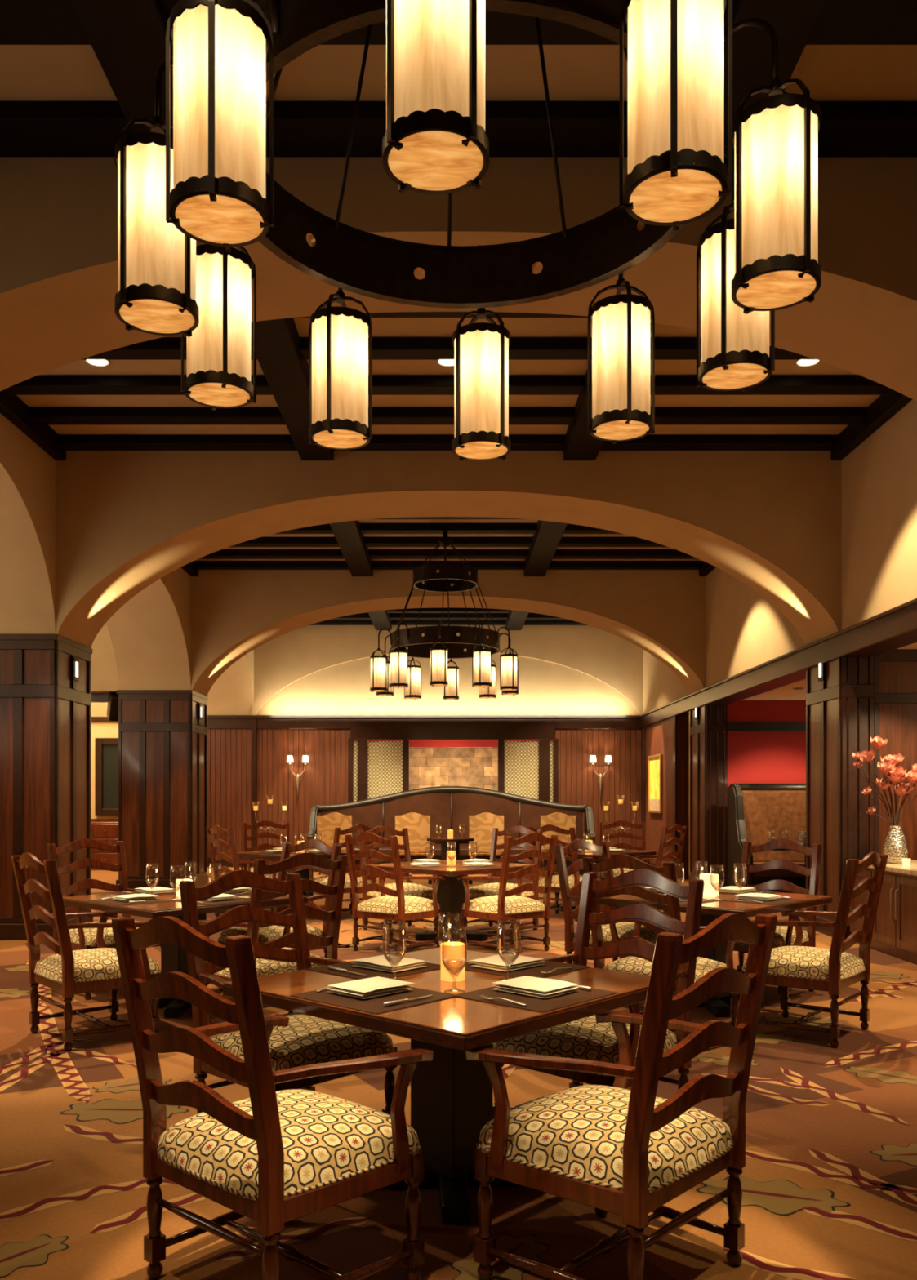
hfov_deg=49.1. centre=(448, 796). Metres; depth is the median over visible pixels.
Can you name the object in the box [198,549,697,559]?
ceiling beam
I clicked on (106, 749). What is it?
window
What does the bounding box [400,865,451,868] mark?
placemat
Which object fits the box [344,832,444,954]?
armchair
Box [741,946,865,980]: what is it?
seat cushion
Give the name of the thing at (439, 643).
chandelier
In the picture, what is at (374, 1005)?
placemat
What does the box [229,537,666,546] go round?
ceiling beam
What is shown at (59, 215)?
arch
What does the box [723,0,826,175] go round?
ceiling beam
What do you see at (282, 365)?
ceiling beam
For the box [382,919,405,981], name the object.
goblet
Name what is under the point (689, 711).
trim
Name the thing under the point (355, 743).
lattice screen
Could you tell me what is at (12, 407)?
ceiling beam
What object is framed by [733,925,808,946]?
seat cushion
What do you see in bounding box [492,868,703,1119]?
armchair
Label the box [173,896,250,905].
placemat
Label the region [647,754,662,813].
framed picture
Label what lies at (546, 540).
ceiling beam
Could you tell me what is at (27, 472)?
wall
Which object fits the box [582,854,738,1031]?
armchair
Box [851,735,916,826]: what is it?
flowers
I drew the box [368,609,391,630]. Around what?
ceiling beam
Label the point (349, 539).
ceiling beam
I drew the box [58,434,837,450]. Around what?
ceiling beam
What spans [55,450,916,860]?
wall
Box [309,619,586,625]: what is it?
ceiling beam
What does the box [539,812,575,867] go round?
upholstered chair
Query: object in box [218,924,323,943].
seat cushion
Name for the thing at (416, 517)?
ceiling beam
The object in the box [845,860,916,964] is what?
sideboard
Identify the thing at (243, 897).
table knife
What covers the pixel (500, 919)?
goblet
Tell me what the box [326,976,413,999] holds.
napkin
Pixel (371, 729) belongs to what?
trim
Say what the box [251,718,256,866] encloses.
trim
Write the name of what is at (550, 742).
lattice screen
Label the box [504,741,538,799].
lattice screen
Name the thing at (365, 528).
ceiling beam
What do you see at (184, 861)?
goblet
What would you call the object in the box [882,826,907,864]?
vase
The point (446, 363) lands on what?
recessed light
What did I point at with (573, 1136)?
seat cushion
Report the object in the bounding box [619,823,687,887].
armchair
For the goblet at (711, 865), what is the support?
on the dining table at (718, 1005)
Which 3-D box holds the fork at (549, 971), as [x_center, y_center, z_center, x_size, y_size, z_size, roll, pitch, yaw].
[0.422,0.668,3.872,0.018,0.011,0.190,0,0,41]
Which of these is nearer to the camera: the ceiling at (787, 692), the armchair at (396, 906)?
the armchair at (396, 906)
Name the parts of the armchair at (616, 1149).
leg, armrest, leg, welt cord, seat frame, leg, armrest, post, leg, post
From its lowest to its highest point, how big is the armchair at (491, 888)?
1.108 m
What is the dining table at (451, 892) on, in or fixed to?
on the floor
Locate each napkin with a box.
[114,893,158,902]
[134,886,174,893]
[205,893,236,901]
[222,887,249,893]
[265,849,281,853]
[308,849,324,853]
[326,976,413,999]
[351,955,426,972]
[409,862,439,866]
[412,858,439,862]
[462,858,489,862]
[462,862,492,866]
[469,953,542,971]
[491,975,577,998]
[609,848,622,852]
[644,887,663,893]
[718,885,755,893]
[735,893,780,901]
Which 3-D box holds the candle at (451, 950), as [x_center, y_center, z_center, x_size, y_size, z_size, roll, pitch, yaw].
[0.016,0.611,3.725,0.091,0.138,0.091,0,0,0]
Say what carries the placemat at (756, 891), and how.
on the dining table at (718, 1005)
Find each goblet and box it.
[145,863,159,897]
[169,865,183,900]
[183,861,196,881]
[208,862,222,882]
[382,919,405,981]
[437,912,460,971]
[441,925,466,993]
[497,918,520,980]
[676,862,684,884]
[694,861,707,879]
[710,865,724,899]
[733,862,746,896]
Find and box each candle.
[175,878,192,897]
[267,799,271,804]
[297,840,304,852]
[440,942,464,982]
[446,850,455,865]
[447,829,453,838]
[585,840,592,851]
[617,799,622,804]
[699,873,718,897]
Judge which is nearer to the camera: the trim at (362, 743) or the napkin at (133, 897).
the napkin at (133, 897)
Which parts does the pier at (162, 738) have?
cornice, moulding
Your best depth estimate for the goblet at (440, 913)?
3.90 m
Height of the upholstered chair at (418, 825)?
1.140 m
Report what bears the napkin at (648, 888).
on the placemat
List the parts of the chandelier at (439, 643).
lamp shade, lamp shade, gooseneck arm, gooseneck arm, lamp shade, glass, gooseneck arm, rod, rod, lamp shade, rod, hanger rod, hanger rod, lamp shade, glass, gooseneck arm, rod, hanger rod, rod, lamp shade, hanger rod, hanger rod, rod, rod, gooseneck arm, lamp shade, rod, rod, lamp shade, gooseneck arm, gooseneck arm, lamp shade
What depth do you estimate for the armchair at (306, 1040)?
4.12 m
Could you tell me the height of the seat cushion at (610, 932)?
0.130 m
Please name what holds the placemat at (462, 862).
on the dining table at (451, 892)
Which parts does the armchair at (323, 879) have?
post, seat frame, leg, post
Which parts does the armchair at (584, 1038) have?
leg, welt cord, armrest, leg, post, seat frame, leg, armrest, leg, post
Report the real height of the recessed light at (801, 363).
0.012 m
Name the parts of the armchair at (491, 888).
post, welt cord, seat frame, leg, leg, post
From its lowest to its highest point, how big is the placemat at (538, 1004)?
0.003 m
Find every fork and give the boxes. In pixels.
[315,986,331,991]
[479,995,526,1005]
[541,966,572,973]
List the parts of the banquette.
panel, panel, panel, panel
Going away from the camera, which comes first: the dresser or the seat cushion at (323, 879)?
the seat cushion at (323, 879)
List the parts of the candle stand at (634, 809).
arm, arm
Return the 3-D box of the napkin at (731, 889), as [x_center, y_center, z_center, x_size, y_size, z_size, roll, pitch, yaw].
[2.038,0.659,7.106,0.244,0.034,0.194,0,0,-45]
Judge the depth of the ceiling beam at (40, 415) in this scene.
9.14 m
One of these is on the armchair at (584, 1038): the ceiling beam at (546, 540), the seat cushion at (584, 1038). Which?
the seat cushion at (584, 1038)
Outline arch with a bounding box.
[0,157,916,400]
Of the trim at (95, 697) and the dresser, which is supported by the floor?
the dresser
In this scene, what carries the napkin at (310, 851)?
on the placemat
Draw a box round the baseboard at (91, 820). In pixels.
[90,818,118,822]
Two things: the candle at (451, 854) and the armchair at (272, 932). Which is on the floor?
the armchair at (272, 932)
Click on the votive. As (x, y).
(801, 834)
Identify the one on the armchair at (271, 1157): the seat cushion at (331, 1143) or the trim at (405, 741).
the seat cushion at (331, 1143)
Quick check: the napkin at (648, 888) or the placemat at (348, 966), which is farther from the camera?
the napkin at (648, 888)
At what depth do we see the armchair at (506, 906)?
9.12 m
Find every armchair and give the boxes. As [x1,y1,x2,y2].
[11,852,160,1051]
[46,838,160,999]
[111,915,433,1279]
[179,870,396,1115]
[199,852,347,1025]
[205,825,279,917]
[217,838,341,991]
[238,820,288,880]
[306,824,380,914]
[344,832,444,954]
[357,826,435,934]
[457,832,557,954]
[465,912,777,1279]
[466,826,542,934]
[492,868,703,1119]
[528,824,602,921]
[553,839,667,964]
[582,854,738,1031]
[599,820,651,879]
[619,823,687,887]
[733,838,821,1000]
[741,851,887,1048]
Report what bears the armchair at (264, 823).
on the floor
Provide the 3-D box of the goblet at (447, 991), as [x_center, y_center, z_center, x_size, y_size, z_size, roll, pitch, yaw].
[0.021,0.568,3.493,0.089,0.224,0.089,0,0,43]
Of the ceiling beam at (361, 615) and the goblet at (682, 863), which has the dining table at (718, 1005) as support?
the goblet at (682, 863)
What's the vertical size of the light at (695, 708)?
0.240 m
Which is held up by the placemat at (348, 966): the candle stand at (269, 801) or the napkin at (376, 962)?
the napkin at (376, 962)
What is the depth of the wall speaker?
15.41 m
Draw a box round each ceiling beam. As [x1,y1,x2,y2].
[0,0,916,44]
[0,101,916,157]
[0,374,896,395]
[0,391,66,460]
[29,407,866,424]
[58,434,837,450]
[70,0,173,137]
[80,337,816,359]
[181,560,197,576]
[195,560,702,569]
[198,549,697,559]
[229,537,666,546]
[250,317,333,460]
[275,523,622,533]
[298,311,587,317]
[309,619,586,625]
[328,520,373,576]
[329,613,566,619]
[364,607,532,613]
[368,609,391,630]
[376,516,519,519]
[505,609,528,630]
[524,520,567,576]
[563,322,651,460]
[698,560,715,576]
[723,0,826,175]
[830,391,911,460]
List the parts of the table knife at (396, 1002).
blade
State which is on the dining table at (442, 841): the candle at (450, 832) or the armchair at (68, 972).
the candle at (450, 832)
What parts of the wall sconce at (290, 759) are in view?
lamp shade, arm, stem, arm, lamp shade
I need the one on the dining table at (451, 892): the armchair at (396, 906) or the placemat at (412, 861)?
the placemat at (412, 861)
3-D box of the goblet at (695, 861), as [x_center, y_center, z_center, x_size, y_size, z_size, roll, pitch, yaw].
[1.782,0.568,7.062,0.089,0.224,0.089,0,0,-45]
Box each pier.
[0,634,93,940]
[115,689,208,888]
[688,704,728,887]
[803,656,874,940]
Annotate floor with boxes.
[0,866,916,1279]
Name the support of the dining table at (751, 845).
on the floor
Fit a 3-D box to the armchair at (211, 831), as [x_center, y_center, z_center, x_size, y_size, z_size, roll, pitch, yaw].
[-2.326,0.876,11.480,0.723,1.108,0.739,0,0,-37]
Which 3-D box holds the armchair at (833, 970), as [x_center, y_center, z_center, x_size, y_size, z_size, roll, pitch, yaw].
[2.206,0.876,6.066,0.723,1.108,0.739,0,0,39]
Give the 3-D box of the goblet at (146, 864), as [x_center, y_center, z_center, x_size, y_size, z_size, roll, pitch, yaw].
[-2.012,0.568,6.811,0.089,0.224,0.089,0,0,43]
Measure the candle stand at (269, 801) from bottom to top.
1.455 m
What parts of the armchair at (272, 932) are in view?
seat frame, post, armrest, leg, post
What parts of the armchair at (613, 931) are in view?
post, leg, armrest, seat frame, post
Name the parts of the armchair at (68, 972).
post, leg, post, leg, armrest, seat frame, welt cord, armrest, leg, leg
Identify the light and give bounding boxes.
[72,657,79,681]
[83,360,111,367]
[199,703,201,719]
[435,360,453,367]
[694,707,697,719]
[794,360,821,367]
[817,662,823,681]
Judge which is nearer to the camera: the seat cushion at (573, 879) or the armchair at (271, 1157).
the armchair at (271, 1157)
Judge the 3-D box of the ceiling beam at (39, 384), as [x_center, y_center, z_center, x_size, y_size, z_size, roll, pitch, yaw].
[0.000,-3.506,8.545,7.860,0.098,0.190,0,0,0]
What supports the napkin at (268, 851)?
on the placemat at (255, 852)
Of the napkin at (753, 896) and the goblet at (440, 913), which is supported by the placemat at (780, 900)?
the napkin at (753, 896)
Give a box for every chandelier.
[115,0,821,461]
[369,531,518,700]
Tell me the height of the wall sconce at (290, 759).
0.890 m
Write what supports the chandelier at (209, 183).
hanging from the ceiling at (28, 73)
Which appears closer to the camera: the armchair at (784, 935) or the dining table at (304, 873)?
the armchair at (784, 935)
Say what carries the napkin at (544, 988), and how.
on the placemat at (538, 1004)
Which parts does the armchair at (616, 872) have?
post, post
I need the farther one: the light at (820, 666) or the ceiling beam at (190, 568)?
the ceiling beam at (190, 568)
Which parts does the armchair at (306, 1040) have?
post, leg, armrest, leg, seat frame, post, leg, armrest, welt cord, leg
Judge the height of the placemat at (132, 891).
0.003 m
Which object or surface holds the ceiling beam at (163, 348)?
attached to the ceiling at (28, 73)
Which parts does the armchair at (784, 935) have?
leg, post, welt cord, seat frame, leg, post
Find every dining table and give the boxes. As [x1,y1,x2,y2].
[62,885,307,1017]
[222,947,675,1224]
[236,848,346,912]
[352,846,528,856]
[367,859,535,942]
[426,837,473,884]
[521,848,656,911]
[598,885,831,1017]
[751,844,805,888]
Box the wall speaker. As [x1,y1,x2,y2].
[106,692,118,721]
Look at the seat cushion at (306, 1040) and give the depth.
3.96 m
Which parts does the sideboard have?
door, door, handle, handle, door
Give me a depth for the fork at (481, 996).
3.29 m
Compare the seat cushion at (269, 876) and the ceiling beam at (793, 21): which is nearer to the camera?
the ceiling beam at (793, 21)
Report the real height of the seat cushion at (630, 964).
0.130 m
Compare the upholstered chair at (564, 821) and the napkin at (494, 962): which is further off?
the upholstered chair at (564, 821)
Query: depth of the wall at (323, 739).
20.30 m
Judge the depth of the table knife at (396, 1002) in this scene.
3.26 m
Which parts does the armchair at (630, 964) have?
post, post, leg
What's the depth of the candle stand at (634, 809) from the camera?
18.88 m
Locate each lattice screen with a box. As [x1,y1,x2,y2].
[353,741,357,801]
[367,741,402,799]
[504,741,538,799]
[549,741,552,802]
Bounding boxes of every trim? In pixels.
[90,693,108,702]
[90,716,111,721]
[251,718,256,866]
[347,738,353,802]
[350,715,555,718]
[350,718,555,740]
[357,738,367,800]
[402,738,408,791]
[497,738,504,792]
[537,738,549,801]
[552,738,558,803]
[640,603,916,727]
[688,711,689,874]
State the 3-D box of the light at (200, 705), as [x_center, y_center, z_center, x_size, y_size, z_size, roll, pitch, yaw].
[-3.895,-1.330,15.775,0.022,0.240,0.140,0,0,0]
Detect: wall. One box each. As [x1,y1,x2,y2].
[0,413,253,715]
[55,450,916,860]
[90,569,706,696]
[90,625,643,866]
[408,746,497,791]
[640,399,916,879]
[727,700,805,786]
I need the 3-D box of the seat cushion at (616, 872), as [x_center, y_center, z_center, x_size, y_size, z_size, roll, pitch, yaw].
[2.299,0.989,13.233,0.628,0.130,0.610,0,0,9]
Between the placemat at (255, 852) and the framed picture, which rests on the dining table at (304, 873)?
the placemat at (255, 852)
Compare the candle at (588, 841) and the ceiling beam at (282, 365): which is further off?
the candle at (588, 841)
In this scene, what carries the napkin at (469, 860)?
on the placemat at (462, 862)
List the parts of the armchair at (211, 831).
post, post, armrest, armrest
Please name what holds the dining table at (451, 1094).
on the floor
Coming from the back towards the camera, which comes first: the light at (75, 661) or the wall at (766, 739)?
the wall at (766, 739)
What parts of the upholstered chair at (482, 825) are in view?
seat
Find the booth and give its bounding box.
[727,783,805,893]
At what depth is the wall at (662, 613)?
15.30 m
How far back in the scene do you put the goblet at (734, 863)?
6.85 m
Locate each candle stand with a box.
[251,795,288,864]
[601,795,639,843]
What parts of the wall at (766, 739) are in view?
picture rail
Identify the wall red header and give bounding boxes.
[353,740,552,746]
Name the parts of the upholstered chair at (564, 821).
backrest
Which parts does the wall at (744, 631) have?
moulding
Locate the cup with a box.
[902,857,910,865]
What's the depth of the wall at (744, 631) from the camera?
10.03 m
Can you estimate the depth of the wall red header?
22.85 m
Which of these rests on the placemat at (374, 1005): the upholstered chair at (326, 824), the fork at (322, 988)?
the fork at (322, 988)
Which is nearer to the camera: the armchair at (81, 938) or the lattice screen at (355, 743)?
the armchair at (81, 938)
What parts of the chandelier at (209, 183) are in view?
lamp shade, glass, gooseneck arm, lamp shade, glass, lamp shade, glass, rod, gooseneck arm, lamp shade, glass, rod, lamp shade, glass, rod, lamp shade, glass, rod, gooseneck arm, lamp shade, glass, rod, lamp shade, glass, gooseneck arm, lamp shade, glass, gooseneck arm, glass, lamp shade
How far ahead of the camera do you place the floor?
3.86 m
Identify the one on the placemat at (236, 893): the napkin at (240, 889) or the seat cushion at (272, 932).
the napkin at (240, 889)
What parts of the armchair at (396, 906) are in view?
post, leg, leg, welt cord, seat frame, post, leg, armrest, leg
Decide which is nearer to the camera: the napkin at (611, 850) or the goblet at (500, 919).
the goblet at (500, 919)
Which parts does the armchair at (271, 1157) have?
post, leg, armrest, post, leg, seat frame, welt cord, armrest, leg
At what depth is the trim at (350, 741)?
20.25 m
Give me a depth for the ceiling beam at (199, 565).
15.11 m
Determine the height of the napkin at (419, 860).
0.034 m
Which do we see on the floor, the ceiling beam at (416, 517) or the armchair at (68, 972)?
the armchair at (68, 972)
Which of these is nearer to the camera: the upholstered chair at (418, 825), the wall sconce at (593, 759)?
the upholstered chair at (418, 825)
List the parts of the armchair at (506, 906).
leg, armrest, leg, welt cord, seat frame, post, leg, leg, post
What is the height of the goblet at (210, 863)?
0.224 m
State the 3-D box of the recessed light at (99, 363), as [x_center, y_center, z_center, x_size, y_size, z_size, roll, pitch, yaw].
[-2.860,-3.547,8.170,0.216,0.012,0.216,0,0,0]
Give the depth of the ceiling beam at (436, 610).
18.72 m
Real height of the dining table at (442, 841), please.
0.750 m
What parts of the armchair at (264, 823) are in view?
post, post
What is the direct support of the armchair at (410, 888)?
on the floor
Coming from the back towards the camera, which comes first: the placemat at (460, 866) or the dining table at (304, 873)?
the dining table at (304, 873)
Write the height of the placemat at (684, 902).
0.003 m
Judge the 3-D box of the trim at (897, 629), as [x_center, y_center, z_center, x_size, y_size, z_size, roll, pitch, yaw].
[4.055,-1.500,9.550,0.350,0.220,21.500,0,0,0]
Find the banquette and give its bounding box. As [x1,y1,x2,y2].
[307,786,595,871]
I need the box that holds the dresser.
[90,821,118,870]
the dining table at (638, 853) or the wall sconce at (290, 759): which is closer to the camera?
the dining table at (638, 853)
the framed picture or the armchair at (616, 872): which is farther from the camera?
the framed picture
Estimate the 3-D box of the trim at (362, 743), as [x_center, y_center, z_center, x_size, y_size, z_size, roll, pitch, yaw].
[-1.740,0.130,20.315,0.203,2.600,0.130,0,0,0]
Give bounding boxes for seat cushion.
[34,947,159,983]
[68,920,138,946]
[157,1088,420,1199]
[210,1014,394,1071]
[216,946,325,977]
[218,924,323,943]
[250,868,288,878]
[311,874,371,887]
[356,895,439,914]
[366,882,433,897]
[462,895,544,914]
[468,882,533,897]
[476,1084,732,1192]
[493,1014,677,1075]
[537,874,596,888]
[573,921,662,944]
[600,867,633,876]
[602,955,725,982]
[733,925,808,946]
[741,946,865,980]
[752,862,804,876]
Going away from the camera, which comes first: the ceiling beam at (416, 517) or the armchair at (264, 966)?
the armchair at (264, 966)
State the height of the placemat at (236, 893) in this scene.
0.003 m
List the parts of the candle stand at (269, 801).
arm, arm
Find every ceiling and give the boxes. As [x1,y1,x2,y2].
[0,44,916,560]
[741,679,805,700]
[897,642,916,648]
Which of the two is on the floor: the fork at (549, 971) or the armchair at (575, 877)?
the armchair at (575, 877)
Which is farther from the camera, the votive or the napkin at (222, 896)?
the votive
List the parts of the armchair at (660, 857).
armrest, armrest, post, post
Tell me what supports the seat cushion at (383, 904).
on the armchair at (396, 906)
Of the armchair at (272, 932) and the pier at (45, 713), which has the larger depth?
the pier at (45, 713)
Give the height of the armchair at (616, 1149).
1.108 m
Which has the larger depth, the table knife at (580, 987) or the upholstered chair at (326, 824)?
the upholstered chair at (326, 824)
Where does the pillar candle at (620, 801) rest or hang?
on the candle stand at (634, 809)
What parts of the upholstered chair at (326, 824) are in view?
backrest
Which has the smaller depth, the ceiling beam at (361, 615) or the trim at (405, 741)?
the ceiling beam at (361, 615)
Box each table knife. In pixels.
[128,899,160,903]
[232,896,249,898]
[328,965,366,975]
[382,994,432,1007]
[571,985,591,991]
[778,896,790,898]
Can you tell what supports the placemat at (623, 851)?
on the dining table at (638, 853)
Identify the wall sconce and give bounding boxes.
[286,755,308,799]
[589,755,611,799]
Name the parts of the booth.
panel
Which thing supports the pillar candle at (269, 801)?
on the candle stand at (269, 801)
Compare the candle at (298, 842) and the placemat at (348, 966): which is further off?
the candle at (298, 842)
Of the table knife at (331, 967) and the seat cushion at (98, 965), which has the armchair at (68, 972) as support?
the seat cushion at (98, 965)
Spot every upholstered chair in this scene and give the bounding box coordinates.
[316,812,351,875]
[395,812,430,875]
[469,812,503,858]
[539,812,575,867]
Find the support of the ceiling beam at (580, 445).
attached to the ceiling at (28, 73)
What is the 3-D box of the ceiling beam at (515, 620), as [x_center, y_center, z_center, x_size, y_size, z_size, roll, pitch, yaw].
[1.310,-3.456,18.275,0.320,0.198,4.050,0,0,0]
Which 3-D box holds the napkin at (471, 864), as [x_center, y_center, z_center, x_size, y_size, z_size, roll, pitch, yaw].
[0.288,0.659,9.743,0.244,0.034,0.194,0,0,42]
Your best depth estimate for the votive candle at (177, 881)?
6.80 m
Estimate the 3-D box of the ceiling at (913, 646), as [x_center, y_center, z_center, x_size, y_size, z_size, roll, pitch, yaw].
[6.615,-1.520,4.415,4.770,0.100,11.230,0,0,0]
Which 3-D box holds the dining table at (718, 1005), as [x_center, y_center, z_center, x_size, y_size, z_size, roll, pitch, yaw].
[1.780,1.055,6.850,1.188,0.750,1.188,0,0,-45]
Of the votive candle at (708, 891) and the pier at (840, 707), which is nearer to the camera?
the votive candle at (708, 891)
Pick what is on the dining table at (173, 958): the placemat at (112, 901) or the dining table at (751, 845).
the placemat at (112, 901)
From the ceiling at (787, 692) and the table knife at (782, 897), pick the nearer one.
the table knife at (782, 897)
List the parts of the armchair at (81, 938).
post, leg, welt cord, seat frame, post, armrest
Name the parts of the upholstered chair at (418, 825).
backrest, seat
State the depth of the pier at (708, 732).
15.30 m
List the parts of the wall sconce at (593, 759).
lamp shade, arm, stem, arm, lamp shade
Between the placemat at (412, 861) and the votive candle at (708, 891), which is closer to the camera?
the votive candle at (708, 891)
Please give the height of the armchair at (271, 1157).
1.108 m
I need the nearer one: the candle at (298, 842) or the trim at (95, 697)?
the candle at (298, 842)
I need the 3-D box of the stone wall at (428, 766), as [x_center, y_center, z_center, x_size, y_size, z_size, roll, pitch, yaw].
[0.000,0.120,23.050,8.000,2.620,0.100,0,0,0]
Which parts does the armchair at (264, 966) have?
seat frame, welt cord, armrest, post, post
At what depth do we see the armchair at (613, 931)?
7.31 m
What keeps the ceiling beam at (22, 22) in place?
attached to the ceiling at (28, 73)
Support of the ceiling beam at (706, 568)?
attached to the ceiling at (28, 73)
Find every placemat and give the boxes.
[87,897,173,905]
[111,889,175,895]
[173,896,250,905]
[226,889,251,895]
[254,852,293,854]
[289,986,457,1013]
[305,960,440,979]
[400,861,446,863]
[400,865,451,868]
[451,865,501,868]
[453,986,617,1012]
[455,861,502,863]
[464,960,590,977]
[609,851,635,853]
[634,898,719,904]
[718,889,777,894]
[720,897,804,905]
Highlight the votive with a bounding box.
[797,831,805,846]
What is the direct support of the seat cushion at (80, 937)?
on the armchair at (81, 938)
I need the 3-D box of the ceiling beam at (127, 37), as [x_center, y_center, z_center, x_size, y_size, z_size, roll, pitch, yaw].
[-1.420,-3.456,3.215,0.360,0.198,4.430,0,0,0]
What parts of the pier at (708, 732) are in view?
moulding, moulding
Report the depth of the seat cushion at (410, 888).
10.51 m
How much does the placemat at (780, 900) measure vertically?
0.003 m
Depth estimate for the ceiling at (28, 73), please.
7.53 m
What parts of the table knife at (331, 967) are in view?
blade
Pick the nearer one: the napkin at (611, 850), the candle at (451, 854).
the candle at (451, 854)
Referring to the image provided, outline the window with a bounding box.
[94,737,118,815]
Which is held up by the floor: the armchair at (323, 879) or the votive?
the armchair at (323, 879)
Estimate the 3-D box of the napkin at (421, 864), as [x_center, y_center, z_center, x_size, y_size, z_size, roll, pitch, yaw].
[-0.227,0.659,9.742,0.194,0.034,0.244,0,0,42]
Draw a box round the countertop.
[845,860,916,875]
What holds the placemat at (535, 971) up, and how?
on the dining table at (451, 1094)
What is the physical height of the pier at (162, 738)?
3.052 m
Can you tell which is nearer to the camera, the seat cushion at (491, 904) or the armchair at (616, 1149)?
the armchair at (616, 1149)
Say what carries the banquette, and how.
on the floor
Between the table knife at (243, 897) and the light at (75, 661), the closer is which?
the table knife at (243, 897)
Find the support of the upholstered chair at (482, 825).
on the floor
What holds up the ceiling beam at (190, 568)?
attached to the ceiling at (28, 73)
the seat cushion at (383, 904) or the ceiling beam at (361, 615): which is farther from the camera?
the ceiling beam at (361, 615)
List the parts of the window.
pane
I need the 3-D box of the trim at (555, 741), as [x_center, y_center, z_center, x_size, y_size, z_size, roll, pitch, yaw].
[2.168,0.130,20.315,0.102,2.600,0.130,0,0,0]
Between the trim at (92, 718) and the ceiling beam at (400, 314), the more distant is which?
the trim at (92, 718)
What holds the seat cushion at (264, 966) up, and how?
on the armchair at (264, 966)
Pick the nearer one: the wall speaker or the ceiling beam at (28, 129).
the ceiling beam at (28, 129)
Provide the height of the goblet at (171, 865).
0.224 m
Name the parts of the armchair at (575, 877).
post, seat frame, leg, post, leg, armrest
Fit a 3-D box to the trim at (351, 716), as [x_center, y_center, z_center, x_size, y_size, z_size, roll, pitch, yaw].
[0.090,-1.610,20.260,4.140,0.060,0.080,0,0,0]
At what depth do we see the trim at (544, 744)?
20.25 m
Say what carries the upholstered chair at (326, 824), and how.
on the floor
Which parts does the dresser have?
drawer, drawer, drawer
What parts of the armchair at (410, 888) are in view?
post, leg, leg, seat frame, welt cord, post, leg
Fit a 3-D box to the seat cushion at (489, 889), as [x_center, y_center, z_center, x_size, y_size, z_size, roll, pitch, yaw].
[0.551,0.989,10.675,0.628,0.130,0.610,0,0,34]
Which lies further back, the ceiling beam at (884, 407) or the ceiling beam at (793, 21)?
the ceiling beam at (884, 407)
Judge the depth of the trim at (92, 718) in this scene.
20.22 m
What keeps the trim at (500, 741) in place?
attached to the wall at (323, 739)
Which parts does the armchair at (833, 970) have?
leg, armrest, welt cord, seat frame, armrest, leg, post, leg, post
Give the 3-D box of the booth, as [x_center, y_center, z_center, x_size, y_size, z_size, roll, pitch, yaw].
[5.550,0.620,14.490,2.800,1.620,0.920,0,0,0]
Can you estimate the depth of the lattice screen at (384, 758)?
20.31 m
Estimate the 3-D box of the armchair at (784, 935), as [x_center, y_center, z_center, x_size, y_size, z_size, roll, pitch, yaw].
[2.308,0.876,7.395,0.739,1.108,0.723,0,0,45]
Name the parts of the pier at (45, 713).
moulding, cornice, moulding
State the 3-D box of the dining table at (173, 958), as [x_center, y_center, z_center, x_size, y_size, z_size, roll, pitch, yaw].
[-1.800,1.055,6.820,1.188,0.750,1.188,0,0,43]
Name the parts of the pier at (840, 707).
moulding, moulding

